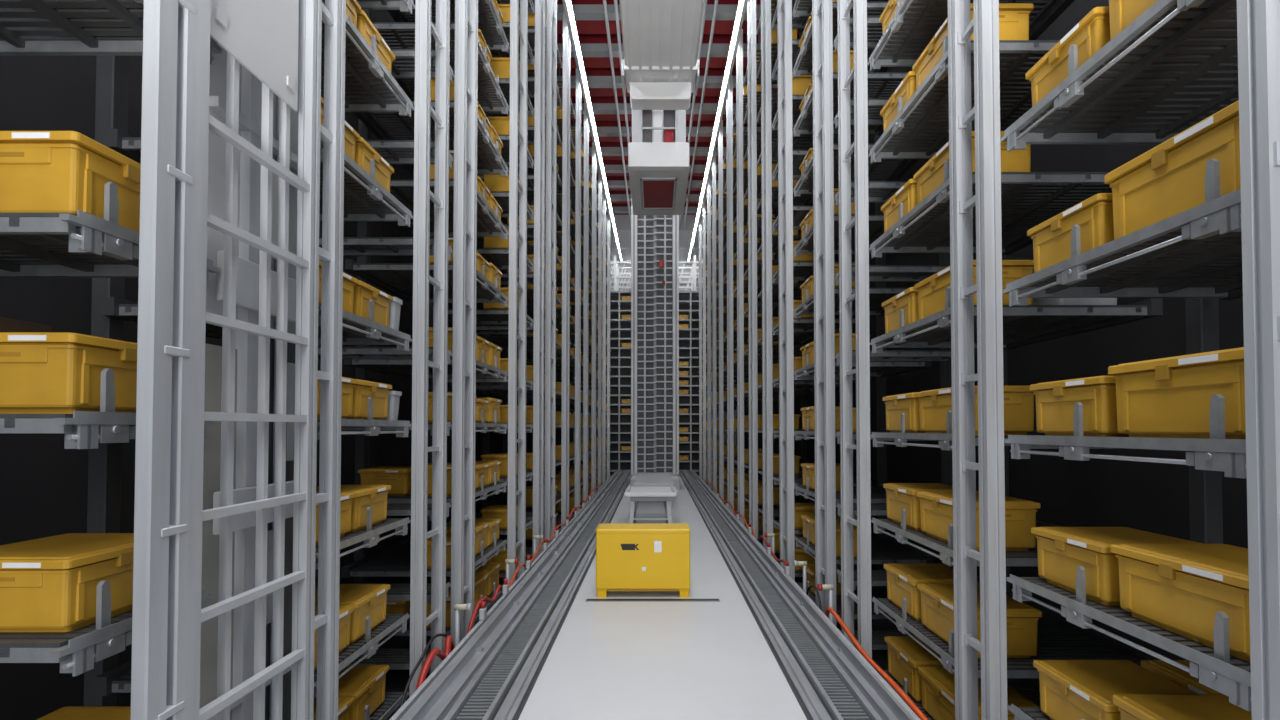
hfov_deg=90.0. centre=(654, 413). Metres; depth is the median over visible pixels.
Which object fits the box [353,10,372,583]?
support column
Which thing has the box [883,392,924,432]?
storage tote
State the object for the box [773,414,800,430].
storage tote
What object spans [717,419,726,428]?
storage tote
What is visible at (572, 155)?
storage tote
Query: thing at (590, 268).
shelf
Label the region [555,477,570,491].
storage tote
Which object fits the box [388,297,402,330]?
tote
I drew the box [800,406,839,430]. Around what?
storage tote
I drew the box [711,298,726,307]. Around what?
shelf
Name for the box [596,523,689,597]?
cabinet
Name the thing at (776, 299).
shelf
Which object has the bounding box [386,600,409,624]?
storage tote
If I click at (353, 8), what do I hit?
storage tote
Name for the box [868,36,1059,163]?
shelf
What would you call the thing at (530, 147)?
storage tote
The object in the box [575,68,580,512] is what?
upright
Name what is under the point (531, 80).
shelf
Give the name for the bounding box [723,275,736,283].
storage tote
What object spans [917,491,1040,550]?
storage tote
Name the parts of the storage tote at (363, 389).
lid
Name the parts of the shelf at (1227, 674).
stop blade, stop blade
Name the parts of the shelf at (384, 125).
rail, rail, stop blade, rail, rod, rail, stop blade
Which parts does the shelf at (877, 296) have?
rail, stop blade, rail, rail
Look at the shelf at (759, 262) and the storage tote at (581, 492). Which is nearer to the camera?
the shelf at (759, 262)
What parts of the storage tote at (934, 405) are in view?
lid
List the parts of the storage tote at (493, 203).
lid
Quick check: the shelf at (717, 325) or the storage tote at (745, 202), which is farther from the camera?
the shelf at (717, 325)
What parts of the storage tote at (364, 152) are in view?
lid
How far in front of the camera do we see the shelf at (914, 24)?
4.42 m
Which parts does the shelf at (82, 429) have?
rail, stop blade, rail, rod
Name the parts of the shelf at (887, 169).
rail, rod, stop blade, rail, rail, rail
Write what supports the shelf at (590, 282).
attached to the upright at (599, 176)
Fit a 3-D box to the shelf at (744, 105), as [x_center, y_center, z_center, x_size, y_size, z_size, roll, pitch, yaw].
[2.166,-6.056,12.796,1.068,0.090,1.210,0,-1,0]
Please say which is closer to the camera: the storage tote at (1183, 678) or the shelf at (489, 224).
the storage tote at (1183, 678)
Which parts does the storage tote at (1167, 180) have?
lid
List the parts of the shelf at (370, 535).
rod, rail, stop blade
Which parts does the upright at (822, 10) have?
post, post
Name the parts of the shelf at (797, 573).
rail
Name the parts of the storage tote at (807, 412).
lid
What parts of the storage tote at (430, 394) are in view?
lid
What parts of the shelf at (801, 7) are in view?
rail, rail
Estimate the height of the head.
2.330 m
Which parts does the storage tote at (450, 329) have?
lid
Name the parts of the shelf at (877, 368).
rail, stop blade, rail, rail, rail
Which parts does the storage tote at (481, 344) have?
lid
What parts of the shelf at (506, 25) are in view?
rail, rail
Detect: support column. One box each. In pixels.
[84,56,128,705]
[315,221,320,578]
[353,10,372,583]
[427,303,432,583]
[482,308,489,504]
[503,116,508,498]
[531,304,533,482]
[743,192,744,468]
[757,327,758,475]
[773,119,778,508]
[799,32,806,495]
[851,254,853,503]
[874,134,887,619]
[939,253,952,566]
[1002,255,1009,592]
[1185,287,1222,543]
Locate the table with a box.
[624,485,676,522]
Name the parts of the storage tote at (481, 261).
lid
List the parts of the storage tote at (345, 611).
lid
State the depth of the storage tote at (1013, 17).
3.58 m
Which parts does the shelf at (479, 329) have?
rail, rail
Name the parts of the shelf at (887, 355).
rail, rail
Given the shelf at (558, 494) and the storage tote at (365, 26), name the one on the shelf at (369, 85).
the storage tote at (365, 26)
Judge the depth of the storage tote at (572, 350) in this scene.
13.43 m
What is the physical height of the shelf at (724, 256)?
0.090 m
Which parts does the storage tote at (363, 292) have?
lid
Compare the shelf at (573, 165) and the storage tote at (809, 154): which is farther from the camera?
the shelf at (573, 165)
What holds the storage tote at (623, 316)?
on the rack
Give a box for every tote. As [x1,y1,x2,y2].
[0,131,140,231]
[0,332,136,413]
[0,533,133,631]
[37,706,130,719]
[313,697,353,719]
[314,605,354,670]
[315,492,355,545]
[315,584,389,642]
[316,485,390,532]
[317,377,356,419]
[318,260,357,312]
[321,97,359,160]
[338,665,388,719]
[346,0,360,27]
[346,379,391,419]
[353,280,392,326]
[355,137,393,191]
[357,10,394,72]
[358,466,410,495]
[383,391,401,419]
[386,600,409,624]
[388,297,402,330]
[426,586,450,626]
[427,463,475,495]
[427,534,475,567]
[428,392,476,422]
[429,237,477,262]
[429,327,476,357]
[430,150,477,179]
[431,75,454,100]
[446,522,488,555]
[446,573,488,607]
[475,461,501,485]
[475,463,489,489]
[475,519,500,546]
[475,562,500,596]
[476,336,490,364]
[476,397,501,422]
[476,399,489,422]
[477,176,490,204]
[477,253,490,279]
[478,0,503,24]
[478,29,491,63]
[478,104,491,134]
[480,505,517,528]
[481,453,517,476]
[483,173,518,191]
[483,288,518,309]
[484,227,518,248]
[487,117,519,134]
[487,542,516,570]
[488,343,501,368]
[489,195,502,220]
[489,263,502,290]
[490,57,519,77]
[490,125,502,154]
[498,4,519,21]
[499,405,517,424]
[500,358,517,377]
[507,205,533,223]
[507,255,533,272]
[508,108,533,125]
[526,365,532,381]
[526,406,532,423]
[526,453,532,470]
[526,486,532,505]
[526,520,532,538]
[527,141,545,165]
[527,284,533,288]
[527,319,544,335]
[528,12,534,25]
[528,56,545,80]
[528,241,558,253]
[544,294,561,307]
[544,334,561,348]
[544,445,560,460]
[545,106,562,129]
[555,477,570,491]
[555,496,574,510]
[556,256,561,269]
[556,348,574,358]
[556,382,570,393]
[556,413,561,425]
[556,474,574,486]
[557,145,561,155]
[557,278,574,290]
[560,212,574,223]
[569,442,582,453]
[569,445,574,456]
[569,468,582,478]
[570,146,575,162]
[570,293,582,304]
[570,386,574,397]
[570,415,574,425]
[571,236,583,244]
[571,491,582,502]
[580,463,590,474]
[581,335,591,345]
[581,363,591,372]
[581,482,590,493]
[588,416,590,425]
[621,296,630,299]
[621,315,630,318]
[621,343,630,346]
[621,399,630,403]
[621,409,630,412]
[621,446,630,450]
[679,315,688,318]
[679,324,688,327]
[679,362,688,365]
[679,371,688,375]
[679,380,688,384]
[679,390,688,393]
[679,409,688,412]
[679,427,687,431]
[679,437,687,440]
[679,455,688,459]
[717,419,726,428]
[717,483,726,492]
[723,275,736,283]
[723,332,736,341]
[724,446,736,455]
[724,469,736,479]
[724,489,737,500]
[733,158,736,167]
[733,222,747,232]
[733,253,747,264]
[733,286,747,297]
[733,320,747,330]
[733,353,747,363]
[734,419,736,429]
[734,473,748,486]
[734,497,748,511]
[736,238,760,246]
[736,275,760,281]
[736,345,760,354]
[737,502,761,506]
[743,84,760,103]
[743,157,747,177]
[743,194,761,207]
[744,303,761,316]
[744,383,748,390]
[744,416,748,429]
[744,449,761,463]
[744,480,762,494]
[744,507,762,522]
[747,214,774,224]
[747,253,774,261]
[747,415,761,429]
[748,514,776,530]
[757,160,777,174]
[757,329,778,344]
[758,374,778,387]
[758,453,775,468]
[758,485,779,503]
[771,28,797,59]
[772,172,797,189]
[772,220,797,234]
[772,266,797,283]
[772,317,797,332]
[773,364,778,378]
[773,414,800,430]
[773,454,800,474]
[773,528,800,551]
[792,75,812,94]
[793,241,813,261]
[793,300,813,317]
[794,357,801,374]
[794,503,814,528]
[795,543,814,570]
[799,16,811,49]
[799,83,812,110]
[799,148,812,174]
[800,209,812,237]
[800,275,813,302]
[800,342,813,367]
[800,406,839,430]
[801,463,840,490]
[801,514,840,544]
[802,564,840,594]
[812,50,867,80]
[812,188,854,214]
[813,264,854,287]
[813,333,869,360]
[814,522,856,556]
[835,408,855,431]
[879,0,902,32]
[880,71,915,130]
[881,179,917,232]
[882,287,918,333]
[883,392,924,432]
[883,483,952,530]
[884,564,978,620]
[885,636,947,701]
[912,3,1033,89]
[913,131,1030,203]
[914,260,1033,319]
[916,385,1036,434]
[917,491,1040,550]
[917,584,1041,657]
[918,667,1039,719]
[1025,7,1110,106]
[1027,193,1113,272]
[1030,376,1128,436]
[1031,527,1202,605]
[1033,660,1195,719]
[1104,100,1240,239]
[1108,347,1245,439]
[1109,0,1157,39]
[1111,544,1250,662]
[1113,694,1251,719]
[1141,660,1221,693]
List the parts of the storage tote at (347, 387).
lid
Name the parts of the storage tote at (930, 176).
lid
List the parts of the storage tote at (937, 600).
lid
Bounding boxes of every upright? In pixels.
[409,0,449,697]
[450,0,477,645]
[507,0,527,582]
[533,0,545,557]
[544,0,556,544]
[561,10,570,530]
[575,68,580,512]
[583,105,588,503]
[591,142,596,497]
[598,171,601,489]
[602,190,605,485]
[607,211,609,479]
[699,215,701,478]
[702,198,705,482]
[707,174,711,489]
[712,151,716,495]
[718,120,723,502]
[726,75,733,513]
[736,29,743,524]
[747,0,757,538]
[761,0,772,555]
[777,0,794,580]
[812,0,835,625]
[837,0,871,658]
[948,0,1007,719]
[1237,0,1279,719]
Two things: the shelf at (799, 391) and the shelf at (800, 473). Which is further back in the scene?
the shelf at (799, 391)
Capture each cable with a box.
[399,633,447,708]
[806,585,821,610]
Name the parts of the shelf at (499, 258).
rail, rail, rail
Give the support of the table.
on the floor at (606, 660)
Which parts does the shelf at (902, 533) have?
stop blade, rail, rod, stop blade, rail, rail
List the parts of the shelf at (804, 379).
rail, rail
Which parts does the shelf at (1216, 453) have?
rail, stop blade, rail, rod, stop blade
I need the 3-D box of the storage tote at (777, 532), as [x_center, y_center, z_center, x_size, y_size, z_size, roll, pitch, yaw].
[1.899,1.878,9.511,0.434,0.275,0.532,0,-1,0]
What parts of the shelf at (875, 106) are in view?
rail, rail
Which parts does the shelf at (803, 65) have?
rail, rod, stop blade, rail, rail, rail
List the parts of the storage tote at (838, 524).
lid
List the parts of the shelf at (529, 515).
rail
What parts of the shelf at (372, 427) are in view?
rod, rail, stop blade, rail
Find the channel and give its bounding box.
[585,599,719,601]
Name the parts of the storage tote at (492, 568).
lid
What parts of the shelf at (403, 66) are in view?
rail, rail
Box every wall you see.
[0,10,572,719]
[581,215,726,471]
[744,0,1247,678]
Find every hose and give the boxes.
[415,635,454,690]
[466,585,501,634]
[509,482,602,587]
[704,480,754,536]
[757,536,789,575]
[825,607,928,719]
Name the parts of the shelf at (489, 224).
rail, rail, rail, stop blade, rod, rail, stop blade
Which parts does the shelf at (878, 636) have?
rail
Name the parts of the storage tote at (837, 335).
lid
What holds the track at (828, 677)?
on the floor at (396, 680)
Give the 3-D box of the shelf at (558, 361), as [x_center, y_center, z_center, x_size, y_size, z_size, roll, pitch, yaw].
[-2.166,-1.109,13.949,1.068,0.090,1.180,0,-1,0]
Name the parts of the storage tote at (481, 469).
lid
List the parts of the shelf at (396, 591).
rail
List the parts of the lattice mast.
column rail, column rail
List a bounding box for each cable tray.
[534,4,760,19]
[557,34,760,56]
[557,68,777,87]
[570,103,744,113]
[573,121,760,136]
[583,207,706,212]
[589,147,725,155]
[589,165,717,172]
[597,180,717,187]
[597,194,711,200]
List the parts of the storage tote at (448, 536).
lid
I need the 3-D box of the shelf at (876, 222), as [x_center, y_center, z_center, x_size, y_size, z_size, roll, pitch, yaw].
[2.164,-1.964,6.916,1.072,0.240,1.280,0,-1,0]
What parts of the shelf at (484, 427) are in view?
stop blade, rail, stop blade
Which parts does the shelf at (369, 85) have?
rail, stop blade, rail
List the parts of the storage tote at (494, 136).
lid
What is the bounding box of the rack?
[606,289,702,476]
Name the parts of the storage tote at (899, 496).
lid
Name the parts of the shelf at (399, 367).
rail, rail, rail, stop blade, rod, rail, stop blade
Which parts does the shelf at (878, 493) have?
rail, stop blade, rail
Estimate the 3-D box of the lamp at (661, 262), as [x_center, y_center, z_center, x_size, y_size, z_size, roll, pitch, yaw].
[0.185,-4.194,17.950,0.130,0.200,0.100,0,-1,0]
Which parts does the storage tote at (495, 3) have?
lid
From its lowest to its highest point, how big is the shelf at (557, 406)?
0.090 m
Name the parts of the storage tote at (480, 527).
lid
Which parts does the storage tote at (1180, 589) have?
lid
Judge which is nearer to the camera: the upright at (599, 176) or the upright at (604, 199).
the upright at (599, 176)
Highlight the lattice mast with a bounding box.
[630,199,679,488]
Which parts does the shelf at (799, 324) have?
rail, rail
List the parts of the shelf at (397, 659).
rail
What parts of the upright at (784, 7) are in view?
post, post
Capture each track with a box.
[390,469,631,719]
[679,469,919,719]
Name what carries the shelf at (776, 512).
attached to the upright at (751, 4)
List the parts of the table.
leg, leg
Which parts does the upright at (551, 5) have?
post, post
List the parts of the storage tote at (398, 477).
lid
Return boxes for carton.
[0,317,51,331]
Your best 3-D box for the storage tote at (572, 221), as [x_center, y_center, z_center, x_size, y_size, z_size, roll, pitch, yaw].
[-1.899,-4.107,13.738,0.434,0.275,0.532,0,-1,0]
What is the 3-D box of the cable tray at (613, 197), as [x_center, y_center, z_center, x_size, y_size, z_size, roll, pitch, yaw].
[0.000,-8.562,24.226,6.600,0.979,0.240,0,-1,0]
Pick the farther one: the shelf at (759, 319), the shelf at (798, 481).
the shelf at (759, 319)
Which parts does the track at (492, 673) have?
belt rail, rail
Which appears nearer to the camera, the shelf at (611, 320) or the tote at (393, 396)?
the tote at (393, 396)
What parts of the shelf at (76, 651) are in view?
rail, rod, stop blade, rail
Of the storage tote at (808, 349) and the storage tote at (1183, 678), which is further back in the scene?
the storage tote at (808, 349)
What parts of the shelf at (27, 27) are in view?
rail, rail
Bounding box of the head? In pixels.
[628,110,689,214]
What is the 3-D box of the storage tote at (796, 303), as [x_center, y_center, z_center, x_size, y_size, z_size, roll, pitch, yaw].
[1.899,-1.312,8.343,0.434,0.240,0.532,0,-1,0]
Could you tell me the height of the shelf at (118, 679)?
0.240 m
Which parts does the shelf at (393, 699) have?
stop blade, rail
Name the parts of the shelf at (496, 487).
rail, stop blade, rod, rail, stop blade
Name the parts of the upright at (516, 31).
post, post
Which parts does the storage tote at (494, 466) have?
lid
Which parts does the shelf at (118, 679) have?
rail, rail, rod, rail, stop blade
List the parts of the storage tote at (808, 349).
lid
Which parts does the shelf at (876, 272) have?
rail, rail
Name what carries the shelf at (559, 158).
attached to the support column at (505, 354)
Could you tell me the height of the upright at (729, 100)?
9.700 m
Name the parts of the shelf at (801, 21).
rail, rail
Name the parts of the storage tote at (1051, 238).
lid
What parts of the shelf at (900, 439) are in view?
stop blade, rail, rail, rod, stop blade, rail, rail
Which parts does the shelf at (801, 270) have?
rail, rail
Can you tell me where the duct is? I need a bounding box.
[619,0,703,109]
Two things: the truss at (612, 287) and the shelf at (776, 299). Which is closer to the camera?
the shelf at (776, 299)
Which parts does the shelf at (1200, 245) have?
stop blade, rail, rod, stop blade, rail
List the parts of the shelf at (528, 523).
rail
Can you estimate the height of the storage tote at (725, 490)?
0.275 m
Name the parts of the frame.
post, post, panel, panel, post, cross plate, cross plate, cross plate, panel, cross plate, plate, plate, post, panel, panel, plate, post, post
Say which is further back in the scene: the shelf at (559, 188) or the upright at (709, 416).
the upright at (709, 416)
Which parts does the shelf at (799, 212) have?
rail, rail, rail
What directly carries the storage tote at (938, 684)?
on the shelf at (1029, 687)
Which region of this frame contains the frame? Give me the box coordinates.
[130,0,345,719]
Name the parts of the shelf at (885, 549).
rail, stop blade, rail, rail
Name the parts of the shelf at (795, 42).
rail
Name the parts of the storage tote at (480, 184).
lid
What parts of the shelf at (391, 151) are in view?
rail, rail, rail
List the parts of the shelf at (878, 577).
rail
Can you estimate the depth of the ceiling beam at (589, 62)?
15.40 m
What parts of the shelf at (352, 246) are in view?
rail, rail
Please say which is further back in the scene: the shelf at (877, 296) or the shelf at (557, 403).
the shelf at (557, 403)
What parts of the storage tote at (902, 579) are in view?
lid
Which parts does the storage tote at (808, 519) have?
lid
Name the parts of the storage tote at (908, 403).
lid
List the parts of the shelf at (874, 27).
rail, rail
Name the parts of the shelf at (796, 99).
rail, rail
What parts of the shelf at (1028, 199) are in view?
stop blade, rail, rod, rail, stop blade, rail, rail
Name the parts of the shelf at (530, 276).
rail, rail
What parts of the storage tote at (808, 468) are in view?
lid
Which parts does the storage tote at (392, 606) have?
lid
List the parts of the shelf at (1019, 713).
rail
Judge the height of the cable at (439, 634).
0.376 m
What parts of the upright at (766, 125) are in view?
post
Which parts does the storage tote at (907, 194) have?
lid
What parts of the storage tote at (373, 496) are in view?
lid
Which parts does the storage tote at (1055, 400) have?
lid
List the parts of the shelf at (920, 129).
stop blade, rail, rail, rod, stop blade, rail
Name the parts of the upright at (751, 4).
post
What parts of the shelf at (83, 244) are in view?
rail, rail, stop blade, rail, rod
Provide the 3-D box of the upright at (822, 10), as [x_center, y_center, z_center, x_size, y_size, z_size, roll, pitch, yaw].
[1.570,-2.413,6.061,0.120,9.700,0.490,0,-1,0]
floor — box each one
[378,484,907,719]
[518,475,806,719]
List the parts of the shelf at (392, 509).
rail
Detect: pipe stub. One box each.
[454,603,471,646]
[479,601,486,619]
[505,559,518,583]
[533,535,543,560]
[764,533,774,558]
[793,561,806,592]
[817,584,833,622]
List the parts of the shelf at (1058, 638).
stop blade, rail, rod, stop blade, rail, rail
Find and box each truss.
[573,255,736,464]
[580,269,698,460]
[610,263,702,290]
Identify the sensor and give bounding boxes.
[502,578,508,594]
[526,555,530,568]
[543,538,547,549]
[555,527,558,536]
[748,523,751,532]
[766,543,770,554]
[784,561,789,574]
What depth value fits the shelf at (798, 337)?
9.68 m
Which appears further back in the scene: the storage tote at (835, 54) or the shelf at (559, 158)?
the shelf at (559, 158)
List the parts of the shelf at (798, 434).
rail, stop blade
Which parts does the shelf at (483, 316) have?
rail, rail, rail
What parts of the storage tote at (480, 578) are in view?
lid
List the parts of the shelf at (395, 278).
rail, rail, rail, stop blade, rod, rail, stop blade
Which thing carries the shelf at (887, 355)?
attached to the upright at (822, 10)
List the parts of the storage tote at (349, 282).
lid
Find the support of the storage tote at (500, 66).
on the shelf at (504, 83)
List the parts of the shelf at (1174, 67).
stop blade, rail, rod, rail, stop blade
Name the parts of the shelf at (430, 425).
rail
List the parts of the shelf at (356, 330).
rail, rail, rail, rod, rail, stop blade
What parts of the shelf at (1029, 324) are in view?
stop blade, rail, rod, rail, stop blade, rail, rail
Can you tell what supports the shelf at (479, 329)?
attached to the upright at (540, 5)
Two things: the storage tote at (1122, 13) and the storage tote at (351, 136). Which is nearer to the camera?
the storage tote at (1122, 13)
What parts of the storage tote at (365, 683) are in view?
lid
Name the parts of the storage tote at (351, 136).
lid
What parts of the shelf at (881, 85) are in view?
rail, rod, stop blade, rail, rail, rail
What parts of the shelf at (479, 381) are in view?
rail, rail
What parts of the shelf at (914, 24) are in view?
rail, rod, stop blade, rail, rail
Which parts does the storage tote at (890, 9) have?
lid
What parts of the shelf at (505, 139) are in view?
rail, rail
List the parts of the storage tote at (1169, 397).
lid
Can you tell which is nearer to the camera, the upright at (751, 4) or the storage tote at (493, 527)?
the storage tote at (493, 527)
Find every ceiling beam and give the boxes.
[557,0,798,33]
[557,34,760,67]
[557,68,777,96]
[570,97,747,120]
[570,121,760,141]
[582,142,725,159]
[589,160,717,175]
[591,176,717,190]
[597,191,736,202]
[602,203,711,214]
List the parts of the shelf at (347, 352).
rail, rail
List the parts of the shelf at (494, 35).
rail, rail, rod, stop blade, rail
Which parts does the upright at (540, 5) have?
post, post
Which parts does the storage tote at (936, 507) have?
lid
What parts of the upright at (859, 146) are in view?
post, post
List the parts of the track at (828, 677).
rail, belt rail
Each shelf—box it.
[0,0,221,63]
[0,182,218,288]
[0,369,215,448]
[0,580,212,675]
[94,613,409,697]
[101,297,411,350]
[105,129,412,226]
[315,507,410,568]
[315,578,450,604]
[317,397,410,439]
[318,346,451,363]
[319,237,452,259]
[321,0,413,116]
[341,533,506,577]
[343,649,430,672]
[344,350,507,381]
[345,259,507,306]
[353,101,508,176]
[356,0,414,13]
[364,692,408,719]
[365,140,453,168]
[372,22,508,114]
[386,582,502,635]
[387,472,506,503]
[387,502,450,520]
[388,0,509,51]
[390,180,508,239]
[391,48,453,82]
[405,422,451,435]
[410,409,507,433]
[430,519,532,537]
[430,559,526,579]
[431,378,532,389]
[432,306,532,327]
[475,509,532,519]
[476,326,544,334]
[476,385,544,390]
[477,175,533,190]
[477,224,533,237]
[477,249,533,271]
[481,497,560,509]
[482,389,560,395]
[483,243,561,264]
[483,334,561,348]
[484,78,533,115]
[485,113,561,146]
[490,21,534,65]
[491,192,533,219]
[497,0,534,13]
[498,135,533,167]
[498,473,532,485]
[498,528,560,540]
[501,201,561,225]
[501,273,533,283]
[506,347,574,358]
[506,394,574,399]
[506,424,532,432]
[506,489,574,498]
[507,157,561,185]
[518,289,561,304]
[526,358,582,365]
[526,399,582,402]
[526,482,582,487]
[526,505,581,512]
[526,547,532,556]
[527,126,545,143]
[527,156,574,185]
[527,191,583,210]
[527,194,574,219]
[527,232,574,253]
[527,308,574,322]
[528,26,562,67]
[528,28,545,50]
[528,70,561,107]
[528,77,545,96]
[532,81,575,118]
[544,366,590,372]
[544,402,590,405]
[545,186,591,208]
[556,224,582,241]
[556,270,574,287]
[556,319,597,328]
[556,324,582,333]
[556,373,597,379]
[556,405,597,408]
[556,514,573,524]
[557,119,574,152]
[557,245,591,262]
[557,291,582,302]
[570,125,583,150]
[570,158,583,180]
[570,257,582,271]
[570,305,591,316]
[570,329,597,335]
[570,335,590,344]
[570,346,597,352]
[570,379,597,382]
[570,382,606,385]
[571,267,597,279]
[571,275,591,289]
[572,210,602,223]
[581,156,591,181]
[581,188,597,206]
[581,216,591,235]
[581,258,597,268]
[581,353,597,358]
[581,386,610,390]
[582,234,597,245]
[589,214,597,230]
[589,240,597,255]
[589,281,597,290]
[589,293,597,303]
[589,305,597,313]
[606,319,702,322]
[606,338,702,340]
[606,357,702,359]
[606,376,702,377]
[606,394,702,395]
[606,413,702,414]
[606,432,702,433]
[606,451,702,452]
[610,291,698,295]
[610,300,702,304]
[610,310,698,313]
[610,328,698,331]
[610,347,698,350]
[610,366,698,368]
[610,385,698,386]
[610,404,698,405]
[610,423,698,423]
[610,442,698,442]
[610,460,698,461]
[610,469,698,471]
[706,239,725,252]
[706,262,726,274]
[706,310,718,318]
[706,357,726,362]
[706,381,745,385]
[711,194,736,209]
[711,246,736,258]
[711,272,726,282]
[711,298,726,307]
[711,324,726,331]
[716,169,735,189]
[716,197,736,216]
[716,226,726,242]
[716,255,726,269]
[717,284,758,296]
[717,313,736,322]
[717,342,747,349]
[717,350,736,356]
[717,371,761,376]
[717,377,748,381]
[717,401,761,404]
[723,135,745,163]
[723,168,745,192]
[723,200,736,222]
[723,233,761,251]
[723,265,761,281]
[723,331,747,340]
[724,296,778,310]
[724,362,778,370]
[724,397,778,401]
[733,95,772,125]
[733,132,792,158]
[733,169,760,192]
[733,206,777,226]
[733,243,777,259]
[733,280,761,293]
[734,317,761,327]
[734,353,797,362]
[734,393,797,397]
[734,489,798,497]
[743,50,777,85]
[743,91,777,123]
[743,133,812,161]
[743,175,798,199]
[744,217,800,237]
[744,260,777,276]
[744,302,778,314]
[744,345,804,355]
[744,387,813,394]
[744,464,802,470]
[744,496,814,506]
[746,527,802,537]
[756,0,804,34]
[757,43,777,77]
[757,91,777,121]
[757,136,837,165]
[757,187,812,209]
[757,235,801,253]
[757,284,801,297]
[758,332,838,343]
[758,383,839,388]
[758,471,802,476]
[758,508,837,518]
[771,0,808,29]
[771,39,799,80]
[772,95,803,130]
[772,150,808,180]
[772,203,868,231]
[772,259,869,282]
[773,316,869,334]
[773,375,870,386]
[773,429,870,437]
[773,476,856,486]
[773,520,871,534]
[777,559,856,576]
[792,0,888,18]
[792,2,887,77]
[793,72,907,136]
[793,143,918,196]
[793,215,885,256]
[794,288,907,317]
[794,355,931,379]
[794,419,889,439]
[794,478,886,502]
[795,532,933,563]
[798,581,898,618]
[833,17,882,51]
[833,98,888,128]
[834,181,906,206]
[834,265,949,285]
[835,348,975,365]
[835,432,889,443]
[836,503,886,519]
[836,566,978,589]
[838,629,920,649]
[868,0,1074,70]
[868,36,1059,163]
[869,160,1111,257]
[870,287,1162,352]
[870,410,1044,450]
[871,509,1063,565]
[872,593,1158,677]
[879,670,1040,719]
[1001,0,1238,151]
[1003,159,1242,306]
[1005,394,1246,477]
[1006,566,1250,710]
[1008,704,1084,719]
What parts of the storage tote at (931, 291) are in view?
lid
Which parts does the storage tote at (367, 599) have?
lid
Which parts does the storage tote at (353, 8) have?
lid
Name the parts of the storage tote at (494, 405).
lid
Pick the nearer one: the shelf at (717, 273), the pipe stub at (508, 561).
the pipe stub at (508, 561)
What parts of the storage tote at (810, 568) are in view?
lid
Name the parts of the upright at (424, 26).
post, post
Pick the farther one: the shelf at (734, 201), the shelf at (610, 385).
the shelf at (610, 385)
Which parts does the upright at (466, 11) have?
post, post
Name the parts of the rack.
post, post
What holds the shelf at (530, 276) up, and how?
attached to the upright at (540, 5)
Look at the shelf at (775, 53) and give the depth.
9.73 m
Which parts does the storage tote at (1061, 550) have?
lid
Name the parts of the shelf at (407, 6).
rail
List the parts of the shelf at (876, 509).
rail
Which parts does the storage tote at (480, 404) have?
lid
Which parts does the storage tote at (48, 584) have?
lid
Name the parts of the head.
panel frame, underside panel, panel frame, panel frame, plate, red plate, panel frame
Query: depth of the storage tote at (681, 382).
24.49 m
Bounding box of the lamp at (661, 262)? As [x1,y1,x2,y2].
[659,260,663,267]
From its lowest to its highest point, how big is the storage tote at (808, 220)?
0.275 m
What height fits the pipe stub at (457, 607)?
0.940 m
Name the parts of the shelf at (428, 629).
rail, rail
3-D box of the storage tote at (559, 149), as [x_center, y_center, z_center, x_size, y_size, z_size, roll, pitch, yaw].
[-1.899,-4.846,12.021,0.434,0.275,0.532,0,-1,0]
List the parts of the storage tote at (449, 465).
lid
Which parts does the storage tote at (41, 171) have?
lid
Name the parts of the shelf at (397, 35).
rail, rail, stop blade, rail, rod, rail, stop blade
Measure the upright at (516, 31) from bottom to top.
9.700 m
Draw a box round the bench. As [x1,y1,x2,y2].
[634,473,673,507]
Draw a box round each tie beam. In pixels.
[562,0,617,247]
[692,0,747,247]
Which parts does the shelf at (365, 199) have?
rail, rail, rail, rod, rail, stop blade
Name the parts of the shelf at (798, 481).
rail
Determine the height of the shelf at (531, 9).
0.240 m
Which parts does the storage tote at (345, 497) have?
lid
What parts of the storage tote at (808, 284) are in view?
lid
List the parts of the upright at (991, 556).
post, post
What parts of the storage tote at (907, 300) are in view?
lid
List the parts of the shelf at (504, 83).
rail, rail, rail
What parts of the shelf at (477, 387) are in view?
rail, rail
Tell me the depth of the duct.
10.85 m
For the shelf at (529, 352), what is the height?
0.090 m
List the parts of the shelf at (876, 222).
rail, rod, stop blade, rail, rail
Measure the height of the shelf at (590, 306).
0.090 m
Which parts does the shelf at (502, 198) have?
rail, rail, rail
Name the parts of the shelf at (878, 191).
rail, rail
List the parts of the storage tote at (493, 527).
lid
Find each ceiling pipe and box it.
[603,0,630,227]
[614,0,629,142]
[679,0,706,227]
[683,0,717,229]
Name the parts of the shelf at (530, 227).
rail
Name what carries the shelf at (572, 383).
attached to the upright at (604, 199)
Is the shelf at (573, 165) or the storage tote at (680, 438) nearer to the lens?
the shelf at (573, 165)
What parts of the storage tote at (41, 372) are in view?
lid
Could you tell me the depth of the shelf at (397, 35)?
6.25 m
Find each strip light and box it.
[567,0,621,260]
[688,0,742,260]
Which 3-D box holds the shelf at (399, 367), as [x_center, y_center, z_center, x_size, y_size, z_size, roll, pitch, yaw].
[-2.164,-0.487,6.328,1.072,0.240,1.550,0,-1,0]
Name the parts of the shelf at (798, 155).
rail, rail, rail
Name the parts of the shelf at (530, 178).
rail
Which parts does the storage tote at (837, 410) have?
lid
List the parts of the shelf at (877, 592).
rail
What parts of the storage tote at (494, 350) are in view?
lid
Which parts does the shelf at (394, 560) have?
rail, rail, stop blade, rod, rail, stop blade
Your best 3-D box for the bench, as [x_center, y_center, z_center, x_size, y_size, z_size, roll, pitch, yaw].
[-0.020,1.672,14.166,0.800,0.500,3.200,0,-1,0]
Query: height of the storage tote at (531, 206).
0.275 m
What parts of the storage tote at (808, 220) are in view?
lid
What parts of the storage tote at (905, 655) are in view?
lid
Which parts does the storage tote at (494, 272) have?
lid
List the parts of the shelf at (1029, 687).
stop blade, rail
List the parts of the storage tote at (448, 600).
lid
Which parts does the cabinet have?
lid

